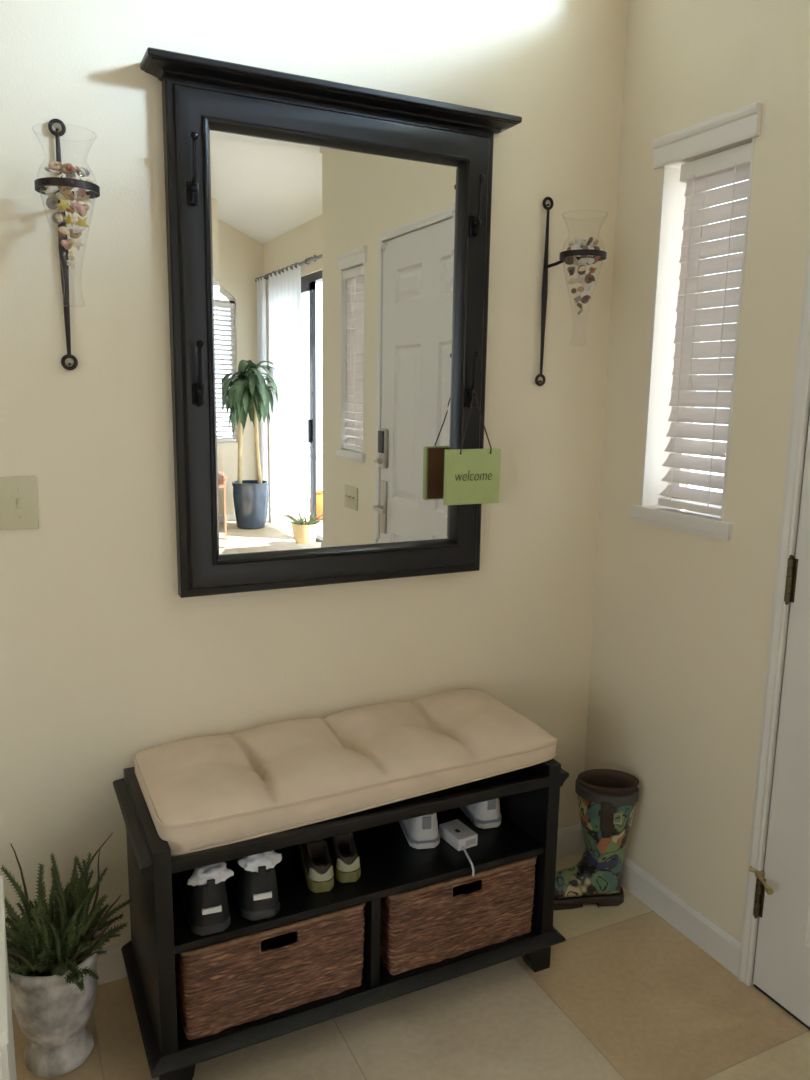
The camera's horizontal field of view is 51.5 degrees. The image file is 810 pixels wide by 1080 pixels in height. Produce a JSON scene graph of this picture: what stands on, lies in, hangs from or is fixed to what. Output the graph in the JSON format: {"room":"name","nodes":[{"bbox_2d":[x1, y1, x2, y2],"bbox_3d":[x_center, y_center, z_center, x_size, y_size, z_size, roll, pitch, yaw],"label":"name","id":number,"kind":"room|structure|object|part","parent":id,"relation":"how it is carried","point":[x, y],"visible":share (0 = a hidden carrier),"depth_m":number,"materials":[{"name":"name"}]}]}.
{"room":"entryway","nodes":[
{"label":"entryway","id":0,"kind":"room"},
{"bbox_2d":[0,0,627,947],"bbox_3d":[-1.681,-1.104,1.262,5.280,4.650,0.140,-4,11,-26],"label":"wall","id":1,"kind":"structure","parent":0,"point":[103,661],"depth_m":1.97,"materials":[{"name":"beige paint"}]},
{"bbox_2d":[0,476,37,529],"bbox_3d":[-0.844,-0.077,1.780,0.116,0.114,0.017,-4,11,-26],"label":"light switch","id":2,"kind":"object","parent":1,"relation":"attached to","point":[18,497],"visible":1,"depth_m":1.79,"materials":[{"name":"beige plastic"}]},
{"bbox_2d":[34,119,99,369],"bbox_3d":[-0.671,-0.595,1.675,0.118,0.501,0.184,-4,11,-26],"label":"wall sconce","id":3,"kind":"object","parent":1,"relation":"attached to","point":[39,184],"visible":0.88,"depth_m":1.71,"materials":[{"name":"grey metal"}]},
{"bbox_2d":[33,124,96,306],"bbox_3d":[-0.656,-0.624,1.639,0.116,0.325,0.116,-4,11,-26],"label":"glass vase","id":4,"kind":"object","parent":3,"relation":"in","point":[35,124],"visible":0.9,"depth_m":1.63,"materials":[{"name":"clear glass"}]},
{"bbox_2d":[44,165,56,172],"bbox_3d":[-0.684,-0.714,1.614,0.009,0.013,0.029,6,11,25],"label":"scallop shell","id":5,"kind":"object","parent":4,"relation":"in","point":[46,167],"visible":0.73,"depth_m":1.61,"materials":[{"name":"white"}]},
{"bbox_2d":[45,186,58,194],"bbox_3d":[-0.674,-0.668,1.604,0.027,0.018,0.009,0,10,-4],"label":"scallop shell","id":6,"kind":"object","parent":4,"relation":"in","point":[50,190],"visible":1,"depth_m":1.60,"materials":[{"name":"white"}]},
{"bbox_2d":[46,196,58,209],"bbox_3d":[-0.680,-0.651,1.618,0.024,0.025,0.014,-6,12,-34],"label":"shell","id":7,"kind":"object","parent":4,"relation":"in","point":[51,199],"visible":0.99,"depth_m":1.61,"materials":[{"name":"grey"}]},
{"bbox_2d":[48,161,62,170],"bbox_3d":[-0.666,-0.712,1.597,0.020,0.019,0.023,6,11,26],"label":"shell","id":8,"kind":"object","parent":4,"relation":"in","point":[54,165],"visible":1,"depth_m":1.59,"materials":[{"name":"beige"}]},
{"bbox_2d":[53,206,61,212],"bbox_3d":[-0.680,-0.646,1.648,0.022,0.025,0.010,2,10,4],"label":"scallop shell","id":9,"kind":"object","parent":4,"relation":"in","point":[58,209],"visible":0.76,"depth_m":1.65,"materials":[{"name":"beige"}]},
{"bbox_2d":[52,212,65,223],"bbox_3d":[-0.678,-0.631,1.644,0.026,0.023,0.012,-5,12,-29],"label":"shell","id":10,"kind":"object","parent":4,"relation":"in","point":[54,219],"visible":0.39,"depth_m":1.64,"materials":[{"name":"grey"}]},
{"bbox_2d":[55,192,66,199],"bbox_3d":[-0.679,-0.675,1.657,0.025,0.021,0.009,0,10,-4],"label":"scallop shell","id":11,"kind":"object","parent":4,"relation":"in","point":[58,194],"visible":0.46,"depth_m":1.65,"materials":[{"name":"beige"}]},
{"bbox_2d":[56,196,70,211],"bbox_3d":[-0.654,-0.642,1.607,0.032,0.030,0.007,-9,14,-44],"label":"starfish","id":12,"kind":"object","parent":4,"relation":"in","point":[63,204],"visible":1,"depth_m":1.61,"materials":[{"name":"yellow"}]},
{"bbox_2d":[58,226,69,234],"bbox_3d":[-0.661,-0.599,1.625,0.026,0.017,0.009,1,10,1],"label":"scallop shell","id":13,"kind":"object","parent":4,"relation":"in","point":[64,230],"visible":1,"depth_m":1.62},
{"bbox_2d":[61,240,67,247],"bbox_3d":[-0.663,-0.577,1.635,0.011,0.014,0.015,6,11,27],"label":"shell","id":14,"kind":"object","parent":4,"relation":"in","point":[64,243],"visible":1,"depth_m":1.63,"materials":[{"name":"pink"}]},
{"bbox_2d":[59,186,72,195],"bbox_3d":[-0.647,-0.668,1.600,0.025,0.024,0.013,-1,10,-9],"label":"shell","id":15,"kind":"object","parent":4,"relation":"in","point":[62,189],"visible":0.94,"depth_m":1.60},
{"bbox_2d":[61,163,73,174],"bbox_3d":[-0.653,-0.718,1.624,0.024,0.021,0.013,2,10,5],"label":"shell","id":16,"kind":"object","parent":4,"relation":"in","point":[64,170],"visible":0.68,"depth_m":1.62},
{"bbox_2d":[63,213,72,225],"bbox_3d":[-0.656,-0.626,1.639,0.007,0.027,0.028,8,13,36],"label":"starfish","id":17,"kind":"object","parent":4,"relation":"in","point":[68,219],"visible":0.85,"depth_m":1.64,"materials":[{"name":"yellow"}]},
{"bbox_2d":[64,239,73,249],"bbox_3d":[-0.664,-0.585,1.657,0.016,0.021,0.020,6,12,28],"label":"shell","id":18,"kind":"object","parent":4,"relation":"in","point":[70,241],"visible":0.72,"depth_m":1.66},
{"bbox_2d":[65,168,75,177],"bbox_3d":[-0.658,-0.723,1.654,0.024,0.024,0.011,1,10,0],"label":"shell","id":19,"kind":"object","parent":4,"relation":"in","point":[74,174],"visible":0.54,"depth_m":1.65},
{"bbox_2d":[66,163,74,171],"bbox_3d":[-0.638,-0.710,1.596,0.017,0.018,0.013,4,11,17],"label":"shell","id":20,"kind":"object","parent":4,"relation":"in","point":[69,167],"visible":1,"depth_m":1.59,"materials":[{"name":"pink"}]},
{"bbox_2d":[66,204,74,213],"bbox_3d":[-0.655,-0.648,1.638,0.014,0.022,0.018,7,12,32],"label":"shell","id":21,"kind":"object","parent":4,"relation":"in","point":[72,210],"visible":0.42,"depth_m":1.64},
{"bbox_2d":[64,190,74,200],"bbox_3d":[-0.656,-0.673,1.633,0.014,0.021,0.025,8,12,35],"label":"shell","id":22,"kind":"object","parent":21,"relation":"on","point":[70,196],"visible":0.41,"depth_m":1.63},
{"bbox_2d":[67,260,74,268],"bbox_3d":[-0.658,-0.542,1.653,0.007,0.018,0.015,7,12,32],"label":"scallop shell","id":23,"kind":"object","parent":4,"relation":"in","point":[71,264],"visible":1,"depth_m":1.65,"materials":[{"name":"beige"}]},
{"bbox_2d":[68,250,74,260],"bbox_3d":[-0.657,-0.561,1.652,0.013,0.023,0.012,-8,14,-41],"label":"shell","id":24,"kind":"object","parent":4,"relation":"in","point":[71,256],"visible":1,"depth_m":1.65,"materials":[{"name":"beige"}]},
{"bbox_2d":[71,214,77,223],"bbox_3d":[-0.639,-0.622,1.625,0.015,0.015,0.020,-6,13,-36],"label":"shell","id":25,"kind":"object","parent":4,"relation":"in","point":[74,219],"visible":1,"depth_m":1.62,"materials":[{"name":"beige"}]},
{"bbox_2d":[69,232,81,238],"bbox_3d":[-0.654,-0.606,1.663,0.020,0.018,0.020,2,10,8],"label":"shell","id":26,"kind":"object","parent":4,"relation":"in","point":[74,235],"visible":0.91,"depth_m":1.66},
{"bbox_2d":[71,238,83,250],"bbox_3d":[-0.641,-0.582,1.648,0.013,0.025,0.027,10,13,40],"label":"starfish","id":27,"kind":"object","parent":4,"relation":"in","point":[77,243],"visible":1,"depth_m":1.65,"materials":[{"name":"beige"}]},
{"bbox_2d":[71,202,85,213],"bbox_3d":[-0.632,-0.642,1.623,0.025,0.022,0.010,1,10,-2],"label":"scallop shell","id":28,"kind":"object","parent":4,"relation":"in","point":[77,205],"visible":1,"depth_m":1.62,"materials":[{"name":"pink"}]},
{"bbox_2d":[72,226,85,232],"bbox_3d":[-0.637,-0.606,1.639,0.026,0.014,0.012,-2,11,-16],"label":"scallop shell","id":29,"kind":"object","parent":4,"relation":"in","point":[79,228],"visible":1,"depth_m":1.64,"materials":[{"name":"white"}]},
{"bbox_2d":[73,189,84,201],"bbox_3d":[-0.649,-0.678,1.664,0.030,0.029,0.009,-6,12,-34],"label":"starfish","id":30,"kind":"object","parent":4,"relation":"in","point":[77,199],"visible":0.61,"depth_m":1.66,"materials":[{"name":"white"}]},
{"bbox_2d":[74,215,88,226],"bbox_3d":[-0.636,-0.622,1.650,0.031,0.029,0.010,-6,12,-33],"label":"starfish","id":31,"kind":"object","parent":4,"relation":"in","point":[81,222],"visible":1,"depth_m":1.65,"materials":[{"name":"yellow"}]},
{"bbox_2d":[77,188,86,196],"bbox_3d":[-0.624,-0.670,1.619,0.009,0.021,0.024,3,10,13],"label":"scallop shell","id":32,"kind":"object","parent":4,"relation":"in","point":[80,192],"visible":0.98,"depth_m":1.61,"materials":[{"name":"pink"}]},
{"bbox_2d":[76,166,89,176],"bbox_3d":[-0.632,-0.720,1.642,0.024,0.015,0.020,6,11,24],"label":"shell","id":33,"kind":"object","parent":4,"relation":"in","point":[87,172],"visible":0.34,"depth_m":1.64,"materials":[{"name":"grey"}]},
{"bbox_2d":[78,204,88,216],"bbox_3d":[-0.633,-0.648,1.649,0.020,0.024,0.021,10,13,40],"label":"shell","id":34,"kind":"object","parent":4,"relation":"in","point":[86,208],"visible":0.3,"depth_m":1.65,"materials":[{"name":"beige"}]},
{"bbox_2d":[80,193,91,204],"bbox_3d":[-0.625,-0.670,1.646,0.008,0.030,0.030,7,12,30],"label":"starfish","id":35,"kind":"object","parent":4,"relation":"in","point":[85,197],"visible":0.95,"depth_m":1.64,"materials":[{"name":"beige"}]},
{"bbox_2d":[10,824,581,1008],"bbox_3d":[-1.683,1.105,1.587,5.000,0.088,0.012,-4,11,-26],"label":"baseboard","id":36,"kind":"structure","parent":1,"relation":"attached to","point":[111,965],"depth_m":2.06,"materials":[{"name":"white paint"}]},
{"bbox_2d":[140,47,521,597],"bbox_3d":[-0.143,-0.456,2.015,0.894,1.153,0.093,-4,11,-26],"label":"framed mirror","id":37,"kind":"object","parent":1,"relation":"attached to","point":[328,242],"visible":0.98,"depth_m":2.00,"materials":[{"name":"black mirror"}]},
{"bbox_3d":[-0.134,-1.008,1.916,0.894,0.031,0.093,-4,11,-26],"label":"cornice","id":38,"kind":"part","parent":37,"relation":"part of","materials":[{"name":"black wood"}]},
{"bbox_2d":[210,130,458,554],"bbox_3d":[-0.155,-0.448,2.041,0.632,0.951,0.010,-4,11,-26],"label":"mirror glass","id":39,"kind":"object","parent":37,"relation":"attached to","point":[335,267],"depth_m":2.02,"materials":[{"name":"silver mirror"}]},
{"bbox_2d":[443,389,500,504],"bbox_3d":[0.177,-0.241,2.172,0.160,0.297,0.027,-4,11,-26],"label":"welcome sign","id":40,"kind":"object","parent":37,"relation":"hanging from","point":[471,476],"visible":1,"depth_m":2.17,"materials":[{"name":"green paint"}]},
{"bbox_3d":[0.179,-0.305,2.162,0.095,0.167,0.027,-4,11,-26],"label":"hanging cord","id":41,"kind":"part","parent":40,"relation":"part of","materials":[{"name":"brown fabric"}]},
{"bbox_2d":[535,197,606,385],"bbox_3d":[0.433,-0.655,2.198,0.118,0.496,0.209,-4,11,-26],"label":"wall sconce","id":42,"kind":"object","parent":1,"relation":"attached to","point":[590,252],"visible":0.94,"depth_m":2.25,"materials":[{"name":"grey metal"}]},
{"bbox_3d":[0.403,-0.735,2.227,0.009,0.021,0.083,-5,12,-32],"label":"arm","id":43,"kind":"part","parent":42,"relation":"part of","materials":[{"name":"grey metal"}]},
{"bbox_3d":[0.454,-0.665,2.155,0.116,0.325,0.116,-4,11,-26],"label":"glass vase","id":44,"kind":"object","parent":42,"relation":"in","visible":0},
{"bbox_2d":[564,256,573,264],"bbox_3d":[0.421,-0.718,2.154,0.024,0.023,0.022,2,10,6],"label":"shell","id":45,"kind":"object","parent":44,"relation":"in","point":[569,260],"visible":1,"depth_m":2.15,"materials":[{"name":"brown"}]},
{"bbox_2d":[569,267,573,275],"bbox_3d":[0.425,-0.686,2.142,0.014,0.023,0.014,1,10,1],"label":"shell","id":46,"kind":"object","parent":44,"relation":"in","point":[571,272],"visible":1,"depth_m":2.14,"materials":[{"name":"brown"}]},
{"bbox_2d":[568,278,576,283],"bbox_3d":[0.432,-0.666,2.159,0.030,0.017,0.010,-1,10,-11],"label":"scallop shell","id":47,"kind":"object","parent":44,"relation":"in","point":[572,280],"visible":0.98,"depth_m":2.16,"materials":[{"name":"beige"}]},
{"bbox_2d":[575,237,581,245],"bbox_3d":[0.436,-0.751,2.113,0.018,0.023,0.010,0,10,-5],"label":"scallop shell","id":48,"kind":"object","parent":44,"relation":"in","point":[578,240],"visible":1,"depth_m":2.11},
{"bbox_2d":[577,287,583,291],"bbox_3d":[0.448,-0.640,2.142,0.018,0.013,0.012,5,11,22],"label":"shell","id":49,"kind":"object","parent":44,"relation":"in","point":[579,289],"visible":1,"depth_m":2.14,"materials":[{"name":"beige"}]},
{"bbox_2d":[577,276,584,284],"bbox_3d":[0.452,-0.666,2.155,0.024,0.024,0.010,1,10,-1],"label":"scallop shell","id":50,"kind":"object","parent":44,"relation":"in","point":[582,281],"visible":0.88,"depth_m":2.15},
{"bbox_2d":[577,286,584,295],"bbox_3d":[0.458,-0.647,2.177,0.022,0.025,0.014,7,12,30],"label":"shell","id":51,"kind":"object","parent":44,"relation":"in","point":[582,292],"visible":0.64,"depth_m":2.17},
{"bbox_2d":[577,265,585,274],"bbox_3d":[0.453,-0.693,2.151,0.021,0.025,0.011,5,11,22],"label":"shell","id":52,"kind":"object","parent":44,"relation":"in","point":[579,272],"visible":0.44,"depth_m":2.15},
{"bbox_2d":[578,258,587,264],"bbox_3d":[0.456,-0.713,2.146,0.030,0.018,0.010,2,10,6],"label":"scallop shell","id":53,"kind":"object","parent":44,"relation":"in","point":[581,261],"visible":0.97,"depth_m":2.14,"materials":[{"name":"white"}]},
{"bbox_2d":[581,295,590,303],"bbox_3d":[0.465,-0.620,2.163,0.018,0.022,0.022,-8,13,-39],"label":"shell","id":54,"kind":"object","parent":44,"relation":"in","point":[585,299],"visible":1,"depth_m":2.16,"materials":[{"name":"brown"}]},
{"bbox_2d":[583,285,592,293],"bbox_3d":[0.471,-0.644,2.155,0.025,0.022,0.017,5,11,23],"label":"shell","id":55,"kind":"object","parent":44,"relation":"in","point":[587,289],"visible":1,"depth_m":2.15,"materials":[{"name":"white"}]},
{"bbox_2d":[584,274,594,283],"bbox_3d":[0.471,-0.666,2.138,0.027,0.024,0.012,1,10,-2],"label":"shell","id":56,"kind":"object","parent":44,"relation":"in","point":[591,277],"visible":1,"depth_m":2.13,"materials":[{"name":"brown"}]},
{"bbox_2d":[586,237,592,245],"bbox_3d":[0.463,-0.750,2.107,0.018,0.022,0.019,6,11,27],"label":"shell","id":57,"kind":"object","parent":44,"relation":"in","point":[590,240],"visible":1,"depth_m":2.10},
{"bbox_2d":[586,258,594,263],"bbox_3d":[0.466,-0.705,2.115,0.023,0.016,0.014,1,10,3],"label":"shell","id":58,"kind":"object","parent":44,"relation":"in","point":[590,260],"visible":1,"depth_m":2.11,"materials":[{"name":"white"}]},
{"bbox_2d":[593,256,600,263],"bbox_3d":[0.487,-0.714,2.140,0.025,0.023,0.014,-3,11,-19],"label":"scallop shell","id":59,"kind":"object","parent":44,"relation":"in","point":[597,258],"visible":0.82,"depth_m":2.14,"materials":[{"name":"brown"}]},
{"bbox_2d":[12,852,809,1079],"bbox_3d":[0.359,1.734,-1.352,6.997,0.050,7.497,-4,11,-26],"label":"floor","id":60,"kind":"structure","parent":0,"point":[626,995],"depth_m":1.92,"materials":[{"name":"tile"}]},
{"bbox_2d":[0,875,16,1079],"bbox_3d":[-0.827,0.937,1.301,0.410,0.547,0.464,-4,11,-26],"label":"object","id":61,"kind":"object","parent":60,"relation":"on","point":[7,1051],"visible":1,"depth_m":1.30,"materials":[{"name":"white paint"}]},
{"bbox_3d":[-0.654,0.948,1.171,0.193,0.457,0.017,-4,11,-26],"label":"cabinet door","id":62,"kind":"part","parent":61,"relation":"part of","materials":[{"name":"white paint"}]},
{"bbox_2d":[0,832,131,1076],"bbox_3d":[-0.741,0.891,1.790,0.299,0.467,0.331,-1,10,-10],"label":"potted plant","id":63,"kind":"object","parent":60,"relation":"on","point":[52,960],"visible":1,"depth_m":1.76,"materials":[{"name":"green plant"}]},
{"bbox_2d":[113,759,568,1079],"bbox_3d":[-0.140,0.813,2.039,1.012,0.552,0.427,-4,11,-26],"label":"storage bench","id":64,"kind":"object","parent":60,"relation":"on","point":[529,797],"visible":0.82,"depth_m":1.88,"materials":[{"name":"black paint"}]},
{"bbox_3d":[-0.585,0.612,1.794,0.025,0.036,0.403,-4,11,-26],"label":"moulding","id":65,"kind":"part","parent":64,"relation":"part of","materials":[{"name":"black paint"}]},
{"bbox_3d":[-0.562,0.804,1.842,0.034,0.477,0.403,-4,11,-26],"label":"panel","id":66,"kind":"part","parent":64,"relation":"part of","materials":[{"name":"black paint"}]},
{"bbox_2d":[179,869,230,935],"bbox_3d":[-0.438,0.720,1.823,0.096,0.125,0.278,-3,11,-20],"label":"sneaker","id":67,"kind":"object","parent":64,"relation":"on","point":[206,907],"visible":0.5,"depth_m":1.71,"materials":[{"name":"black fabric"}]},
{"bbox_2d":[187,862,233,885],"bbox_3d":[-0.400,0.688,1.721,0.094,0.050,0.057,-4,11,-26],"label":"sock","id":68,"kind":"object","parent":67,"relation":"on","point":[219,872],"visible":0.85,"depth_m":1.70,"materials":[{"name":"white fabric"}]},
{"bbox_2d":[227,857,279,920],"bbox_3d":[-0.341,0.713,1.874,0.096,0.125,0.278,-3,11,-19],"label":"sneaker","id":69,"kind":"object","parent":64,"relation":"on","point":[256,894],"visible":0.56,"depth_m":1.75,"materials":[{"name":"black fabric"}]},
{"bbox_2d":[238,850,281,872],"bbox_3d":[-0.304,0.677,1.769,0.063,0.053,0.083,10,14,43],"label":"sock","id":70,"kind":"object","parent":69,"relation":"on","point":[269,859],"visible":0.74,"depth_m":1.75,"materials":[{"name":"white fabric"}]},
{"bbox_2d":[175,902,365,1039],"bbox_3d":[-0.342,0.898,1.945,0.411,0.215,0.343,-4,11,-26],"label":"woven basket","id":71,"kind":"object","parent":64,"relation":"on","point":[220,986],"visible":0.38,"depth_m":1.79,"materials":[{"name":"brown wicker"}]},
{"bbox_2d":[298,838,333,892],"bbox_3d":[-0.210,0.723,1.966,0.068,0.077,0.246,-1,10,-13],"label":"sneaker","id":72,"kind":"object","parent":64,"relation":"on","point":[315,859],"visible":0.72,"depth_m":1.88,"materials":[{"name":"brown fabric"}]},
{"bbox_2d":[325,832,360,882],"bbox_3d":[-0.151,0.717,2.005,0.068,0.077,0.246,-1,10,-12],"label":"sneaker","id":73,"kind":"object","parent":64,"relation":"on","point":[345,860],"visible":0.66,"depth_m":1.91,"materials":[{"name":"brown fabric"}]},
{"bbox_3d":[-0.143,0.996,2.072,1.010,0.028,0.427,-4,11,-26],"label":"moulding","id":74,"kind":"part","parent":64,"relation":"part of","materials":[{"name":"black paint"}]},
{"bbox_2d":[134,689,556,855],"bbox_3d":[-0.130,0.511,2.022,0.963,0.120,0.399,-4,11,-26],"label":"bench cushion","id":75,"kind":"object","parent":64,"relation":"on","point":[206,792],"visible":1,"depth_m":1.90,"materials":[{"name":"fabric"}]},
{"bbox_2d":[172,807,543,953],"bbox_3d":[-0.144,0.759,2.040,0.894,0.018,0.389,-4,11,-26],"label":"shelf","id":76,"kind":"object","parent":64,"relation":"attached to","point":[389,866],"depth_m":1.95,"materials":[{"name":"black paint"}]},
{"bbox_3d":[-0.057,0.610,1.838,0.894,0.026,0.018,-4,11,-26],"label":"rail","id":77,"kind":"part","parent":64,"relation":"part of","materials":[{"name":"black paint"}]},
{"bbox_2d":[399,813,439,848],"bbox_3d":[0.030,0.681,2.148,0.091,0.103,0.247,-1,10,-11],"label":"sneaker","id":78,"kind":"object","parent":64,"relation":"on","point":[421,832],"visible":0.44,"depth_m":2.04,"materials":[{"name":"white fabric"}]},
{"bbox_2d":[380,856,536,975],"bbox_3d":[0.074,0.869,2.146,0.407,0.216,0.343,-4,11,-26],"label":"woven basket","id":79,"kind":"object","parent":64,"relation":"on","point":[437,922],"visible":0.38,"depth_m":1.99,"materials":[{"name":"brown wicker"}]},
{"bbox_2d":[439,819,477,875],"bbox_3d":[0.149,0.746,2.046,0.065,0.049,0.175,-4,11,-26],"label":"power adapter","id":80,"kind":"object","parent":64,"relation":"on","point":[457,834],"visible":0.94,"depth_m":2.06,"materials":[{"name":"white plastic"}]},
{"bbox_2d":[460,798,501,828],"bbox_3d":[0.187,0.667,2.243,0.086,0.103,0.242,-2,11,-16],"label":"sneaker","id":81,"kind":"object","parent":64,"relation":"on","point":[486,814],"visible":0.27,"depth_m":2.14,"materials":[{"name":"white fabric"}]},
{"bbox_3d":[0.272,0.745,2.245,0.034,0.477,0.403,-4,11,-26],"label":"panel","id":82,"kind":"part","parent":64,"relation":"part of","materials":[{"name":"black paint"}]},
{"bbox_3d":[0.301,0.550,2.223,0.025,0.036,0.403,-4,11,-26],"label":"moulding","id":83,"kind":"part","parent":64,"relation":"part of","materials":[{"name":"black paint"}]},
{"bbox_2d":[554,769,638,909],"bbox_3d":[0.503,0.853,2.390,0.310,0.371,0.149,0,10,-5],"label":"boot","id":84,"kind":"object","parent":60,"relation":"on","point":[607,798],"visible":0.83,"depth_m":2.37,"materials":[{"name":"rubber"}]},
{"bbox_2d":[754,984,809,1029],"bbox_3d":[1.126,1.192,1.705,0.140,0.044,0.922,-4,11,-26],"label":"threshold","id":85,"kind":"structure","parent":60,"relation":"on","point":[757,987],"depth_m":2.00,"materials":[{"name":"brown metal"}]},
{"bbox_2d":[584,0,809,984],"bbox_3d":[1.174,-0.565,1.351,0.140,3.650,2.385,-4,11,-26],"label":"wall","id":86,"kind":"structure","parent":0,"point":[681,628],"depth_m":2.14,"materials":[{"name":"beige paint"}]},
{"bbox_2d":[579,827,740,976],"bbox_3d":[0.701,1.002,2.381,0.012,0.088,0.644,-4,11,-26],"label":"baseboard","id":87,"kind":"structure","parent":86,"relation":"attached to","point":[706,934],"depth_m":2.27,"materials":[{"name":"white paint"}]},
{"bbox_2d":[630,137,754,540],"bbox_3d":[0.784,-0.493,2.150,0.155,0.938,0.354,-4,11,-26],"label":"window","id":88,"kind":"structure","parent":86,"relation":"in","point":[672,198],"depth_m":2.24,"materials":[{"name":"white paint"}]},
{"bbox_3d":[0.763,-0.052,2.222,0.126,0.044,0.354,-4,11,-26],"label":"sill","id":89,"kind":"part","parent":88,"relation":"part of","materials":[{"name":"white paint"}]},
{"bbox_3d":[0.836,-0.517,2.176,0.034,0.898,0.297,-4,11,-26],"label":"sash","id":90,"kind":"part","parent":88,"relation":"part of","materials":[{"name":"white paint"}]},
{"bbox_2d":[652,102,761,515],"bbox_3d":[0.741,-0.548,2.130,0.074,0.948,0.333,-4,11,-26],"label":"window blind","id":91,"kind":"object","parent":88,"relation":"attached to","point":[693,387],"visible":0.73,"depth_m":2.10,"materials":[{"name":"white"}]},
{"bbox_3d":[0.735,-0.505,2.167,0.057,0.820,0.003,-4,11,-26],"label":"ladder cord","id":92,"kind":"part","parent":91,"relation":"part of","materials":[{"name":"white fabric"}]},
{"bbox_3d":[0.756,-0.086,2.186,0.037,0.020,0.235,-4,11,-26],"label":"rail","id":93,"kind":"part","parent":91,"relation":"part of","materials":[{"name":"white plastic"}]},
{"bbox_3d":[0.727,-0.636,2.090,0.011,0.505,0.011,10,13,41],"label":"lift cord","id":94,"kind":"part","parent":91,"relation":"part of","materials":[{"name":"white fabric"}]},
{"bbox_3d":[0.770,-0.914,2.039,0.044,0.042,0.235,-4,11,-26],"label":"head rail","id":95,"kind":"part","parent":91,"relation":"part of","materials":[{"name":"white"}]},
{"bbox_3d":[0.793,-0.483,2.050,0.057,0.820,0.003,-4,11,-26],"label":"ladder cord","id":96,"kind":"part","parent":91,"relation":"part of","materials":[{"name":"white fabric"}]},
{"bbox_2d":[738,231,809,985],"bbox_3d":[1.136,0.136,1.513,0.156,2.112,0.990,-4,11,-26],"label":"trim","id":97,"kind":"structure","parent":86,"relation":"attached to","point":[798,435],"depth_m":1.93,"materials":[{"name":"white paint"}]},
{"bbox_2d":[749,417,809,1026],"bbox_3d":[1.059,0.152,1.495,0.109,2.060,0.946,-4,11,-26],"label":"door","id":98,"kind":"structure","parent":86,"relation":"in","point":[782,891],"depth_m":1.93,"materials":[{"name":"white paint"}]},
{"bbox_3d":[0.983,0.653,1.764,0.012,0.600,0.250,-4,11,-26],"label":"panel","id":99,"kind":"part","parent":98,"relation":"part of","materials":[{"name":"white paint"}]}
]}

